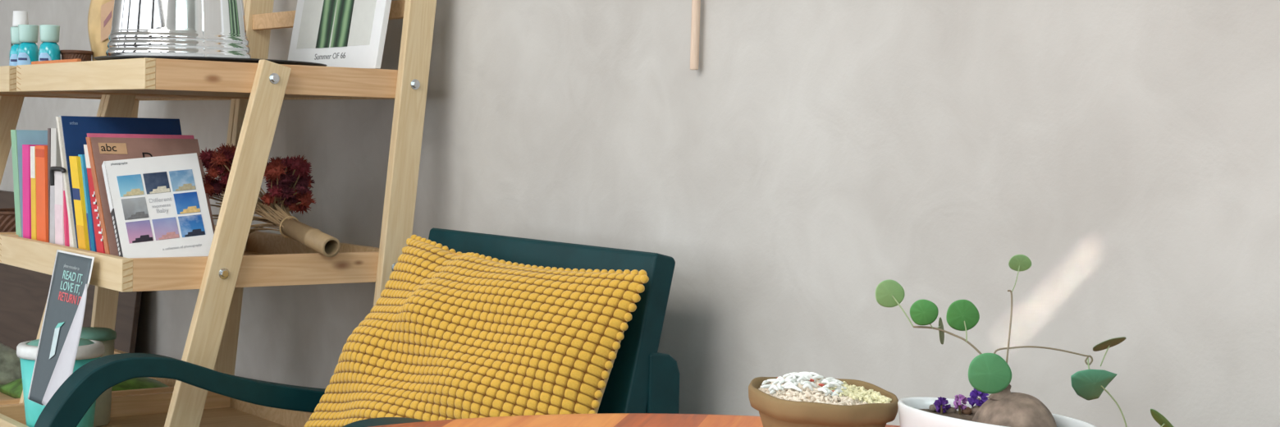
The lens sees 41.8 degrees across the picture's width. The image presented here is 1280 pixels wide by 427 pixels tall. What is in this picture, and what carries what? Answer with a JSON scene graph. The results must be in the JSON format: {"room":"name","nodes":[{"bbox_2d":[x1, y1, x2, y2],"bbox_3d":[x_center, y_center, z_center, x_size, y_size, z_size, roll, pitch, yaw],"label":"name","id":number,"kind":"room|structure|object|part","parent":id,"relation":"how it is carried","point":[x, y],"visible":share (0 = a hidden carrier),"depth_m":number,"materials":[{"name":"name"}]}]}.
{"room":"living room","nodes":[
{"label":"living room","id":0,"kind":"room"},
{"bbox_2d":[0,0,1279,426],"bbox_3d":[-0.768,-0.671,3.889,0.120,3.000,12.500,-1,3,-38],"label":"wall","id":1,"kind":"structure","parent":0,"point":[816,154],"depth_m":2.42,"materials":[{"name":"paint"}]},
{"bbox_2d":[690,0,700,69],"bbox_3d":[0.091,-0.403,2.660,0.014,0.350,0.018,-1,3,-38],"label":"hanging rod","id":2,"kind":"object","parent":1,"relation":"attached to","point":[696,4],"visible":1,"depth_m":2.66,"materials":[{"name":"brown wood"}]},
{"bbox_3d":[-3.075,0.881,2.206,5.620,0.050,12.500,-1,3,-38],"label":"floor","id":3,"kind":"structure","parent":0,"visible":0},
{"bbox_2d":[0,190,141,352],"bbox_3d":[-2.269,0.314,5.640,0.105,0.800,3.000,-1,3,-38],"label":"picture frame","id":4,"kind":"object","parent":3,"relation":"on","point":[24,293],"visible":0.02,"depth_m":5.11,"materials":[{"name":"brown wood"}]},
{"bbox_2d":[0,0,246,404],"bbox_3d":[-1.326,-0.028,3.935,0.700,1.714,0.750,-1,3,-38],"label":"ladder shelf","id":5,"kind":"object","parent":3,"relation":"on","point":[105,299],"visible":0.07,"depth_m":4.17,"materials":[{"name":"wood"}]},
{"bbox_2d":[0,207,16,232],"bbox_3d":[-1.380,0.031,3.777,0.178,0.078,0.178,-1,3,-38],"label":"wicker basket","id":6,"kind":"object","parent":5,"relation":"on","point":[7,217],"visible":0.13,"depth_m":3.70,"materials":[{"name":"brown wicker"}]},
{"bbox_2d":[0,342,22,383],"bbox_3d":[-1.598,0.358,4.008,0.270,0.093,0.220,-1,3,-38],"label":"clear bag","id":7,"kind":"object","parent":5,"relation":"on","point":[10,363],"visible":0.5,"depth_m":3.97,"materials":[{"name":"plastic"}]},
{"bbox_3d":[-1.691,0.230,4.131,0.056,1.189,0.022,18,-8,-37],"label":"leg","id":8,"kind":"part","parent":5,"relation":"part of","materials":[{"name":"brown wood"}]},
{"bbox_2d":[9,27,20,65],"bbox_3d":[-1.332,-0.336,3.603,0.046,0.127,0.046,-1,3,-38],"label":"bottle","id":9,"kind":"object","parent":5,"relation":"on","point":[14,30],"visible":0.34,"depth_m":3.58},
{"bbox_2d":[10,10,28,46],"bbox_3d":[-1.351,-0.358,3.654,0.043,0.165,0.043,-1,3,-38],"label":"tube","id":10,"kind":"object","parent":5,"relation":"on","point":[20,17],"visible":0.27,"depth_m":3.64,"materials":[{"name":"white plastic"}]},
{"bbox_2d":[17,24,38,64],"bbox_3d":[-1.300,-0.335,3.562,0.046,0.130,0.046,-1,3,-38],"label":"bottle","id":11,"kind":"object","parent":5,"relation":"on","point":[28,50],"visible":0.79,"depth_m":3.54,"materials":[{"name":"teal plastic"}]},
{"bbox_3d":[-1.250,0.267,3.560,0.056,1.189,0.022,18,-8,-37],"label":"leg","id":12,"kind":"part","parent":5,"relation":"part of","materials":[{"name":"brown wood"}]},
{"bbox_2d":[0,376,168,397],"bbox_3d":[-1.264,0.393,3.863,0.320,0.053,0.340,-1,3,-38],"label":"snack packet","id":13,"kind":"object","parent":5,"relation":"on","point":[14,389],"visible":0.21,"depth_m":3.81,"materials":[{"name":"green plastic"}]},
{"bbox_3d":[-1.362,-0.053,4.367,0.058,1.708,0.022,6,-1,-38],"label":"leg","id":14,"kind":"part","parent":5,"relation":"part of","materials":[{"name":"brown wood"}]},
{"bbox_3d":[-0.921,-0.016,3.797,0.058,1.708,0.022,6,-1,-38],"label":"leg","id":15,"kind":"part","parent":5,"relation":"part of","materials":[{"name":"brown wood"}]},
{"bbox_2d":[0,0,436,426],"bbox_3d":[-0.869,0.010,3.344,0.700,1.714,0.750,-1,3,-38],"label":"ladder shelf","id":16,"kind":"object","parent":3,"relation":"on","point":[237,259],"visible":0.76,"depth_m":3.15,"materials":[{"name":"brown wood"}]},
{"bbox_2d":[10,129,47,237],"bbox_3d":[-1.212,-0.043,3.517,0.190,0.260,0.079,-1,3,-38],"label":"book","id":17,"kind":"object","parent":16,"relation":"on","point":[19,137],"visible":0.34,"depth_m":3.46,"materials":[{"name":"green paper"}]},
{"bbox_2d":[30,146,36,240],"bbox_3d":[-1.167,-0.022,3.433,0.150,0.228,0.040,-1,3,-38],"label":"book","id":18,"kind":"object","parent":16,"relation":"on","point":[33,170],"visible":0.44,"depth_m":3.38,"materials":[{"name":"yellow paper"}]},
{"bbox_2d":[30,146,35,178],"bbox_3d":[-1.227,-0.104,3.387,0.002,0.064,0.030,-1,3,-38],"label":"print","id":19,"kind":"object","parent":18,"relation":"attached to","point":[32,148],"depth_m":3.38},
{"bbox_2d":[22,144,47,238],"bbox_3d":[-1.195,-0.026,3.470,0.150,0.230,0.051,-1,3,-38],"label":"book","id":20,"kind":"object","parent":16,"relation":"on","point":[26,180],"visible":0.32,"depth_m":3.42,"materials":[{"name":"pink paper"}]},
{"bbox_2d":[35,145,48,242],"bbox_3d":[-1.135,-0.020,3.385,0.150,0.230,0.069,-1,3,-38],"label":"book","id":21,"kind":"object","parent":16,"relation":"on","point":[41,151],"visible":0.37,"depth_m":3.33,"materials":[{"name":"orange paper"}]},
{"bbox_2d":[35,148,44,157],"bbox_3d":[-1.195,-0.120,3.339,0.002,0.016,0.055,-1,3,-38],"label":"print","id":22,"kind":"object","parent":21,"relation":"on","point":[39,153],"depth_m":3.34},
{"bbox_2d":[47,128,50,242],"bbox_3d":[-1.101,-0.037,3.376,0.180,0.266,0.012,-1,3,-38],"label":"book","id":23,"kind":"object","parent":16,"relation":"on","point":[48,129],"visible":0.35,"depth_m":3.32,"materials":[{"name":"paper"}]},
{"bbox_2d":[38,24,60,60],"bbox_3d":[-1.213,-0.324,3.443,0.044,0.124,0.044,-1,3,-38],"label":"bottle","id":24,"kind":"object","parent":16,"relation":"on","point":[48,50],"visible":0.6,"depth_m":3.43,"materials":[{"name":"teal plastic"}]},
{"bbox_2d":[49,128,61,243],"bbox_3d":[-1.085,-0.036,3.354,0.180,0.266,0.033,-1,3,-38],"label":"book","id":25,"kind":"object","parent":16,"relation":"on","point":[56,161],"visible":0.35,"depth_m":3.29,"materials":[{"name":"white paper"}]},
{"bbox_2d":[49,185,54,243],"bbox_3d":[-1.157,0.005,3.301,0.002,0.133,0.030,-1,3,-38],"label":"print","id":26,"kind":"object","parent":25,"relation":"attached to","point":[52,236],"depth_m":3.30},
{"bbox_2d":[31,59,81,63],"bbox_3d":[-1.164,-0.280,3.337,0.009,0.050,0.272,-1,3,-38],"label":"box","id":27,"kind":"object","parent":16,"relation":"on","point":[64,60],"visible":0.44,"depth_m":3.32,"materials":[{"name":"orange cardboard"}]},
{"bbox_2d":[49,166,66,245],"bbox_3d":[-1.075,0.005,3.278,0.139,0.193,0.076,-1,3,-38],"label":"book","id":28,"kind":"object","parent":16,"relation":"on","point":[56,174],"visible":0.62,"depth_m":3.24,"materials":[{"name":"white paper"}]},
{"bbox_2d":[54,204,63,245],"bbox_3d":[-1.123,0.040,3.243,0.002,0.113,0.051,-1,3,-38],"label":"print","id":29,"kind":"object","parent":28,"relation":"attached to","point":[58,208],"depth_m":3.24},
{"bbox_2d":[16,338,104,426],"bbox_3d":[-1.141,0.347,3.300,0.164,0.204,0.164,-1,3,-38],"label":"plastic tub","id":30,"kind":"object","parent":16,"relation":"on","point":[88,350],"visible":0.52,"depth_m":3.25,"materials":[{"name":"teal plastic"}]},
{"bbox_3d":[-1.139,0.251,3.295,0.131,0.013,0.131,-1,3,-38],"label":"swing lid","id":31,"kind":"part","parent":30,"relation":"part of","materials":[{"name":"plastic"}]},
{"bbox_2d":[27,249,94,405],"bbox_3d":[-1.047,0.210,3.011,0.073,0.274,0.220,-1,3,-38],"label":"card","id":32,"kind":"object","parent":16,"relation":"attached to","point":[64,313],"visible":1,"depth_m":3.02,"materials":[{"name":"white paper"}]},
{"bbox_2d":[49,321,64,358],"bbox_3d":[-1.050,0.229,3.020,0.012,0.071,0.043,-1,4,-43],"label":"picture","id":33,"kind":"object","parent":32,"relation":"attached to","point":[57,336],"depth_m":3.02},
{"bbox_2d":[63,190,69,246],"bbox_3d":[-1.054,0.029,3.262,0.130,0.147,0.031,-1,3,-38],"label":"book","id":34,"kind":"object","parent":16,"relation":"on","point":[66,214],"visible":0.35,"depth_m":3.22,"materials":[{"name":"pink paper"}]},
{"bbox_2d":[68,219,71,246],"bbox_3d":[-1.048,0.021,3.263,0.130,0.162,0.044,-1,3,-38],"label":"book","id":35,"kind":"object","parent":16,"relation":"on","point":[70,240],"visible":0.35,"depth_m":3.22,"materials":[{"name":"white paper"}]},
{"bbox_2d":[59,50,93,61],"bbox_3d":[-1.167,-0.300,3.471,0.068,0.075,0.068,-1,3,-38],"label":"wicker basket","id":36,"kind":"object","parent":16,"relation":"on","point":[84,55],"visible":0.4,"depth_m":3.44,"materials":[{"name":"brown wicker"}]},
{"bbox_2d":[68,155,90,250],"bbox_3d":[-0.998,0.000,3.201,0.150,0.214,0.110,-1,3,-38],"label":"book","id":37,"kind":"object","parent":16,"relation":"on","point":[78,192],"visible":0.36,"depth_m":3.15,"materials":[{"name":"yellow paper"}]},
{"bbox_2d":[72,187,80,200],"bbox_3d":[-1.063,-0.037,3.163,0.002,0.021,0.045,-1,3,-38],"label":"print","id":38,"kind":"object","parent":37,"relation":"attached to","point":[76,191],"depth_m":3.16},
{"bbox_2d":[76,224,86,249],"bbox_3d":[-1.047,0.052,3.144,0.002,0.060,0.058,-1,3,-38],"label":"print","id":39,"kind":"object","parent":37,"relation":"attached to","point":[80,229],"depth_m":3.14},
{"bbox_2d":[77,154,95,251],"bbox_3d":[-0.981,-0.002,3.192,0.150,0.218,0.091,-1,3,-38],"label":"book","id":40,"kind":"object","parent":16,"relation":"on","point":[84,176],"visible":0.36,"depth_m":3.14,"materials":[{"name":"blue paper"}]},
{"bbox_2d":[86,213,91,251],"bbox_3d":[-1.030,0.055,3.135,0.002,0.109,0.056,-1,3,-38],"label":"print","id":41,"kind":"object","parent":40,"relation":"attached to","point":[89,217],"depth_m":3.13},
{"bbox_2d":[86,167,96,251],"bbox_3d":[-0.973,0.000,3.192,0.150,0.215,0.100,-1,3,-38],"label":"book","id":42,"kind":"object","parent":16,"relation":"on","point":[95,247],"visible":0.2,"depth_m":3.13,"materials":[{"name":"red paper"}]},
{"bbox_2d":[83,144,105,253],"bbox_3d":[-0.937,-0.006,3.108,0.152,0.238,0.124,-1,3,-38],"label":"book","id":43,"kind":"object","parent":16,"relation":"on","point":[98,231],"visible":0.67,"depth_m":3.06,"materials":[{"name":"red paper"}]},
{"bbox_2d":[83,144,91,168],"bbox_3d":[-1.016,-0.105,3.087,0.002,0.043,0.050,-1,3,-38],"label":"print","id":44,"kind":"object","parent":43,"relation":"attached to","point":[87,158],"depth_m":3.09},
{"bbox_2d":[80,326,116,426],"bbox_3d":[-1.150,0.340,3.495,0.110,0.199,0.110,-1,3,-38],"label":"plastic tub","id":45,"kind":"object","parent":16,"relation":"on","point":[107,336],"visible":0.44,"depth_m":3.47,"materials":[{"name":"plastic"}]},
{"bbox_3d":[-1.148,0.250,3.490,0.110,0.019,0.110,-1,3,-38],"label":"lid","id":46,"kind":"part","parent":45,"relation":"part of","materials":[{"name":"green plastic"}]},
{"bbox_2d":[87,0,114,60],"bbox_3d":[-1.107,-0.392,3.483,0.083,0.260,0.055,1,3,0],"label":"pouch","id":47,"kind":"object","parent":16,"relation":"on","point":[100,11],"visible":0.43,"depth_m":3.46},
{"bbox_2d":[103,11,111,27],"bbox_3d":[-1.097,-0.400,3.456,0.016,0.035,0.001,1,3,0],"label":"print","id":48,"kind":"object","parent":47,"relation":"attached to","point":[107,15],"depth_m":3.46},
{"bbox_2d":[55,115,181,247],"bbox_3d":[-1.002,-0.043,3.283,0.245,0.290,0.128,-1,3,-38],"label":"book","id":49,"kind":"object","parent":16,"relation":"on","point":[72,130],"visible":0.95,"depth_m":3.26,"materials":[{"name":"paper"}]},
{"bbox_3d":[-1.234,0.268,3.540,0.056,1.189,0.022,18,-8,-37],"label":"leg","id":50,"kind":"part","parent":16,"relation":"part of","materials":[{"name":"brown wood"}]},
{"bbox_2d":[85,132,214,255],"bbox_3d":[-0.900,-0.016,3.108,0.211,0.259,0.147,-1,3,-38],"label":"book","id":51,"kind":"object","parent":16,"relation":"on","point":[101,147],"visible":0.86,"depth_m":3.11,"materials":[{"name":"paper"}]},
{"bbox_3d":[-0.974,-0.120,3.096,0.052,0.020,0.011,-1,3,-38],"label":"title plate","id":52,"kind":"part","parent":51,"relation":"part of","materials":[{"name":"beige paper"}]},
{"bbox_2d":[101,152,214,258],"bbox_3d":[-0.870,0.007,3.046,0.175,0.235,0.142,-1,3,-38],"label":"book","id":53,"kind":"object","parent":16,"relation":"on","point":[158,206],"visible":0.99,"depth_m":3.04,"materials":[{"name":"white paper"}]},
{"bbox_2d":[116,173,144,196],"bbox_3d":[-0.922,-0.051,3.034,0.043,0.041,0.024,-1,3,-38],"label":"photo","id":54,"kind":"object","parent":53,"relation":"attached to","point":[127,185],"depth_m":3.03},
{"bbox_2d":[123,188,144,196],"bbox_3d":[-0.916,-0.038,3.030,0.037,0.015,0.006,0,3,-33],"label":"print","id":55,"kind":"object","parent":53,"relation":"attached to","point":[126,192],"depth_m":3.03},
{"bbox_2d":[121,196,149,219],"bbox_3d":[-0.909,-0.009,3.019,0.043,0.041,0.024,-1,3,-38],"label":"photo","id":56,"kind":"object","parent":53,"relation":"attached to","point":[132,208],"depth_m":3.02},
{"bbox_2d":[128,210,148,219],"bbox_3d":[-0.903,0.004,3.015,0.037,0.015,0.006,0,3,-33],"label":"print","id":57,"kind":"object","parent":53,"relation":"attached to","point":[131,214],"depth_m":3.02},
{"bbox_2d":[125,219,153,242],"bbox_3d":[-0.897,0.032,3.004,0.043,0.041,0.024,-1,3,-38],"label":"photo","id":58,"kind":"object","parent":53,"relation":"attached to","point":[136,230],"depth_m":3.00},
{"bbox_2d":[132,234,153,242],"bbox_3d":[-0.891,0.045,3.000,0.037,0.015,0.006,0,3,-33],"label":"print","id":59,"kind":"object","parent":53,"relation":"attached to","point":[135,238],"depth_m":3.00},
{"bbox_2d":[142,171,170,194],"bbox_3d":[-0.882,-0.056,3.059,0.043,0.041,0.024,-1,3,-38],"label":"photo","id":60,"kind":"object","parent":53,"relation":"attached to","point":[153,182],"depth_m":3.06},
{"bbox_2d":[149,185,169,193],"bbox_3d":[-0.876,-0.043,3.055,0.037,0.015,0.006,0,3,-33],"label":"print","id":61,"kind":"object","parent":53,"relation":"attached to","point":[153,189],"depth_m":3.06},
{"bbox_2d":[151,216,179,240],"bbox_3d":[-0.857,0.027,3.029,0.043,0.041,0.024,-1,3,-38],"label":"photo","id":62,"kind":"object","parent":53,"relation":"attached to","point":[163,228],"depth_m":3.03},
{"bbox_2d":[158,231,179,239],"bbox_3d":[-0.851,0.040,3.026,0.037,0.015,0.006,0,3,-33],"label":"print","id":63,"kind":"object","parent":53,"relation":"attached to","point":[162,235],"depth_m":3.03},
{"bbox_2d":[169,169,196,191],"bbox_3d":[-0.842,-0.061,3.084,0.043,0.041,0.024,-1,3,-38],"label":"photo","id":64,"kind":"object","parent":53,"relation":"attached to","point":[180,180],"depth_m":3.08},
{"bbox_2d":[175,182,195,191],"bbox_3d":[-0.836,-0.048,3.080,0.037,0.015,0.006,0,3,-33],"label":"print","id":65,"kind":"object","parent":53,"relation":"attached to","point":[179,186],"depth_m":3.08},
{"bbox_2d":[173,191,201,214],"bbox_3d":[-0.829,-0.019,3.069,0.043,0.041,0.024,-1,3,-38],"label":"photo","id":66,"kind":"object","parent":53,"relation":"attached to","point":[184,202],"depth_m":3.07},
{"bbox_2d":[179,205,200,214],"bbox_3d":[-0.823,-0.006,3.066,0.037,0.015,0.006,0,3,-33],"label":"print","id":67,"kind":"object","parent":53,"relation":"attached to","point":[183,209],"depth_m":3.07},
{"bbox_2d":[178,214,205,237],"bbox_3d":[-0.817,0.022,3.055,0.043,0.041,0.024,-1,3,-38],"label":"photo","id":68,"kind":"object","parent":53,"relation":"attached to","point":[189,225],"depth_m":3.05},
{"bbox_2d":[184,228,205,236],"bbox_3d":[-0.811,0.035,3.051,0.037,0.015,0.006,0,3,-33],"label":"print","id":69,"kind":"object","parent":53,"relation":"attached to","point":[188,232],"depth_m":3.05},
{"bbox_2d":[93,54,327,66],"bbox_3d":[-0.822,-0.288,3.220,0.434,0.008,0.434,-1,3,-38],"label":"round tray","id":70,"kind":"object","parent":16,"relation":"on","point":[125,57],"visible":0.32,"depth_m":3.04,"materials":[{"name":"metal"}]},
{"bbox_3d":[-0.821,-0.291,3.220,0.374,0.004,0.374,-1,3,-38],"label":"placemat","id":71,"kind":"object","parent":70,"relation":"on","visible":0},
{"bbox_2d":[105,0,251,58],"bbox_3d":[-0.889,-0.437,3.240,0.270,0.283,0.271,-1,3,-38],"label":"bucket","id":72,"kind":"object","parent":71,"relation":"on","point":[193,28],"visible":0.81,"depth_m":3.13,"materials":[{"name":"silver metal"}]},
{"bbox_3d":[-0.793,0.305,2.969,0.056,1.189,0.022,18,-8,-37],"label":"leg","id":73,"kind":"part","parent":16,"relation":"part of","materials":[{"name":"brown wood"}]},
{"bbox_3d":[-0.905,-0.015,3.776,0.058,1.708,0.022,6,-1,-38],"label":"leg","id":74,"kind":"part","parent":16,"relation":"part of","materials":[{"name":"brown wood"}]},
{"bbox_2d":[198,142,340,256],"bbox_3d":[-0.728,-0.031,3.216,0.240,0.206,0.353,0,3,-22],"label":"bouquet","id":75,"kind":"object","parent":16,"relation":"on","point":[288,180],"visible":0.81,"depth_m":3.21,"materials":[{"name":"red plant"}]},
{"bbox_3d":[-0.649,-0.411,3.492,0.020,0.034,0.700,-1,3,-38],"label":"rail","id":76,"kind":"part","parent":16,"relation":"part of","materials":[{"name":"beige wood"}]},
{"bbox_2d":[287,0,391,68],"bbox_3d":[-0.590,-0.443,3.338,0.065,0.316,0.381,-1,3,-38],"label":"picture","id":77,"kind":"object","parent":16,"relation":"on","point":[331,33],"visible":0.99,"depth_m":3.30,"materials":[{"name":"white paper"}]},
{"bbox_2d":[296,0,376,49],"bbox_3d":[-0.594,-0.451,3.335,0.040,0.240,0.310,-1,3,-38],"label":"print","id":78,"kind":"object","parent":77,"relation":"attached to","point":[321,24],"depth_m":3.32},
{"bbox_3d":[-0.464,0.022,3.206,0.058,1.708,0.022,6,-1,-38],"label":"leg","id":79,"kind":"part","parent":16,"relation":"part of","materials":[{"name":"brown wood"}]},
{"bbox_2d":[34,227,680,426],"bbox_3d":[-0.428,0.471,2.624,0.822,0.853,0.820,-1,3,-38],"label":"armchair","id":80,"kind":"object","parent":3,"relation":"on","point":[642,378],"visible":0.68,"depth_m":2.69,"materials":[{"name":"teal paint"}]},
{"bbox_3d":[-0.685,0.555,2.913,0.767,0.647,0.060,-1,3,-38],"label":"armrest","id":81,"kind":"part","parent":80,"relation":"part of","materials":[{"name":"teal paint"}]},
{"bbox_3d":[-0.177,0.593,2.346,0.767,0.647,0.060,-1,3,-38],"label":"armrest","id":82,"kind":"part","parent":80,"relation":"part of","materials":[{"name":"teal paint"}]},
{"bbox_2d":[303,234,649,426],"bbox_3d":[-0.315,0.289,2.666,0.720,0.479,0.260,4,4,44],"label":"cushion","id":83,"kind":"object","parent":80,"relation":"on","point":[450,334],"visible":0.99,"depth_m":2.56,"materials":[{"name":"yellow fabric"}]},
{"bbox_3d":[-0.212,0.289,2.770,0.150,0.493,0.665,-1,3,-38],"label":"backrest","id":84,"kind":"part","parent":80,"relation":"part of","materials":[{"name":"teal paint"}]},
{"bbox_3d":[0.013,0.559,2.575,0.060,0.703,0.062,-1,3,-38],"label":"post","id":85,"kind":"part","parent":80,"relation":"part of","materials":[{"name":"teal paint"}]},
{"bbox_2d":[370,412,900,426],"bbox_3d":[0.056,0.606,1.310,1.060,0.730,1.060,-1,3,-38],"label":"round table","id":86,"kind":"object","parent":3,"relation":"on","point":[610,419],"visible":0.78,"depth_m":1.75,"materials":[{"name":"brown wood"}]},
{"bbox_2d":[748,376,898,426],"bbox_3d":[0.160,0.192,1.480,0.132,0.085,0.132,-1,3,-38],"label":"clay bowl","id":87,"kind":"object","parent":86,"relation":"on","point":[774,411],"visible":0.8,"depth_m":1.43,"materials":[{"name":"brown ceramic"}]},
{"bbox_2d":[758,371,874,404],"bbox_3d":[0.159,0.156,1.477,0.122,0.028,0.120,-1,3,-38],"label":"pale shreds","id":88,"kind":"object","parent":87,"relation":"on","point":[790,394],"depth_m":1.46,"materials":[{"name":"white food"}]},
{"bbox_3d":[0.145,0.150,1.478,0.076,0.016,0.067,2,3,6],"label":"white strips","id":89,"kind":"part","parent":88,"relation":"part of","materials":[{"name":"white paper"}]},
{"bbox_2d":[825,380,891,402],"bbox_3d":[0.192,0.159,1.494,0.058,0.019,0.085,1,3,-1],"label":"crumbs","id":90,"kind":"object","parent":88,"relation":"on","point":[870,395],"visible":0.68,"depth_m":1.47,"materials":[{"name":"yellow food"}]},
{"bbox_2d":[897,396,1097,426],"bbox_3d":[0.288,0.203,1.367,0.094,0.080,0.196,-1,3,-38],"label":"planter","id":91,"kind":"object","parent":86,"relation":"on","point":[910,414],"visible":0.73,"depth_m":1.37,"materials":[{"name":"ceramic"}]},
{"bbox_2d":[918,408,974,420],"bbox_3d":[0.288,0.172,1.366,0.087,0.003,0.181,-1,3,-38],"label":"potting soil","id":92,"kind":"object","parent":91,"relation":"in","point":[967,417],"visible":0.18,"depth_m":1.41,"materials":[{"name":"brown soil"}]},
{"bbox_2d":[928,403,936,411],"bbox_3d":[0.251,0.166,1.430,0.008,0.006,0.009,-1,3,-38],"label":"pebble","id":93,"kind":"object","parent":92,"relation":"on","point":[931,407],"visible":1,"depth_m":1.43,"materials":[{"name":"grey stone"}]},
{"bbox_2d":[933,396,950,413],"bbox_3d":[0.256,0.164,1.420,0.013,0.017,0.014,-1,3,-38],"label":"flower","id":94,"kind":"object","parent":92,"relation":"on","point":[940,400],"visible":0.98,"depth_m":1.42,"materials":[{"name":"purple plant"}]},
{"bbox_2d":[946,406,956,412],"bbox_3d":[0.264,0.167,1.419,0.008,0.006,0.009,-1,3,-38],"label":"pebble","id":95,"kind":"object","parent":92,"relation":"on","point":[952,409],"visible":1,"depth_m":1.42,"materials":[{"name":"grey stone"}]},
{"bbox_2d":[953,393,967,414],"bbox_3d":[0.271,0.163,1.418,0.012,0.020,0.014,2,3,14],"label":"flower","id":96,"kind":"object","parent":92,"relation":"on","point":[959,397],"visible":0.99,"depth_m":1.42,"materials":[{"name":"purple plant"}]},
{"bbox_3d":[0.271,0.166,1.418,0.002,0.013,0.002,-1,3,-38],"label":"stem","id":97,"kind":"part","parent":96,"relation":"part of","materials":[{"name":"green plant"}]},
{"bbox_2d":[960,406,971,414],"bbox_3d":[0.277,0.167,1.420,0.008,0.007,0.010,-1,3,-38],"label":"pebble","id":98,"kind":"object","parent":92,"relation":"on","point":[968,410],"visible":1,"depth_m":1.42,"materials":[{"name":"brown stone"}]},
{"bbox_2d":[970,405,979,413],"bbox_3d":[0.285,0.167,1.419,0.010,0.008,0.012,-1,3,-38],"label":"pebble","id":99,"kind":"object","parent":92,"relation":"on","point":[975,408],"visible":0.49,"depth_m":1.42,"materials":[{"name":"beige stone"}]},
{"bbox_2d":[875,254,1173,426],"bbox_3d":[0.321,0.112,1.359,0.256,0.153,0.087,1,3,3],"label":"plant","id":100,"kind":"object","parent":92,"relation":"on","point":[988,372],"visible":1,"depth_m":1.36,"materials":[{"name":"green plant"}]},
{"bbox_3d":[0.260,0.115,1.371,0.074,0.043,0.004,2,3,17],"label":"stem","id":101,"kind":"part","parent":100,"relation":"part of","materials":[{"name":"plant"}]},
{"bbox_3d":[0.298,0.100,1.361,0.007,0.076,0.004,-1,3,-38],"label":"stem","id":102,"kind":"part","parent":100,"relation":"part of","materials":[{"name":"brown plant"}]},
{"bbox_3d":[0.328,0.122,1.364,0.083,0.029,0.006,1,3,-6],"label":"stem","id":103,"kind":"part","parent":100,"relation":"part of","materials":[{"name":"brown plant"}]},
{"bbox_2d":[967,388,988,406],"bbox_3d":[0.286,0.160,1.417,0.016,0.026,0.016,0,3,-24],"label":"flower","id":104,"kind":"object","parent":91,"relation":"in","point":[974,394],"visible":0.78,"depth_m":1.42,"materials":[{"name":"purple plant"}]}
]}

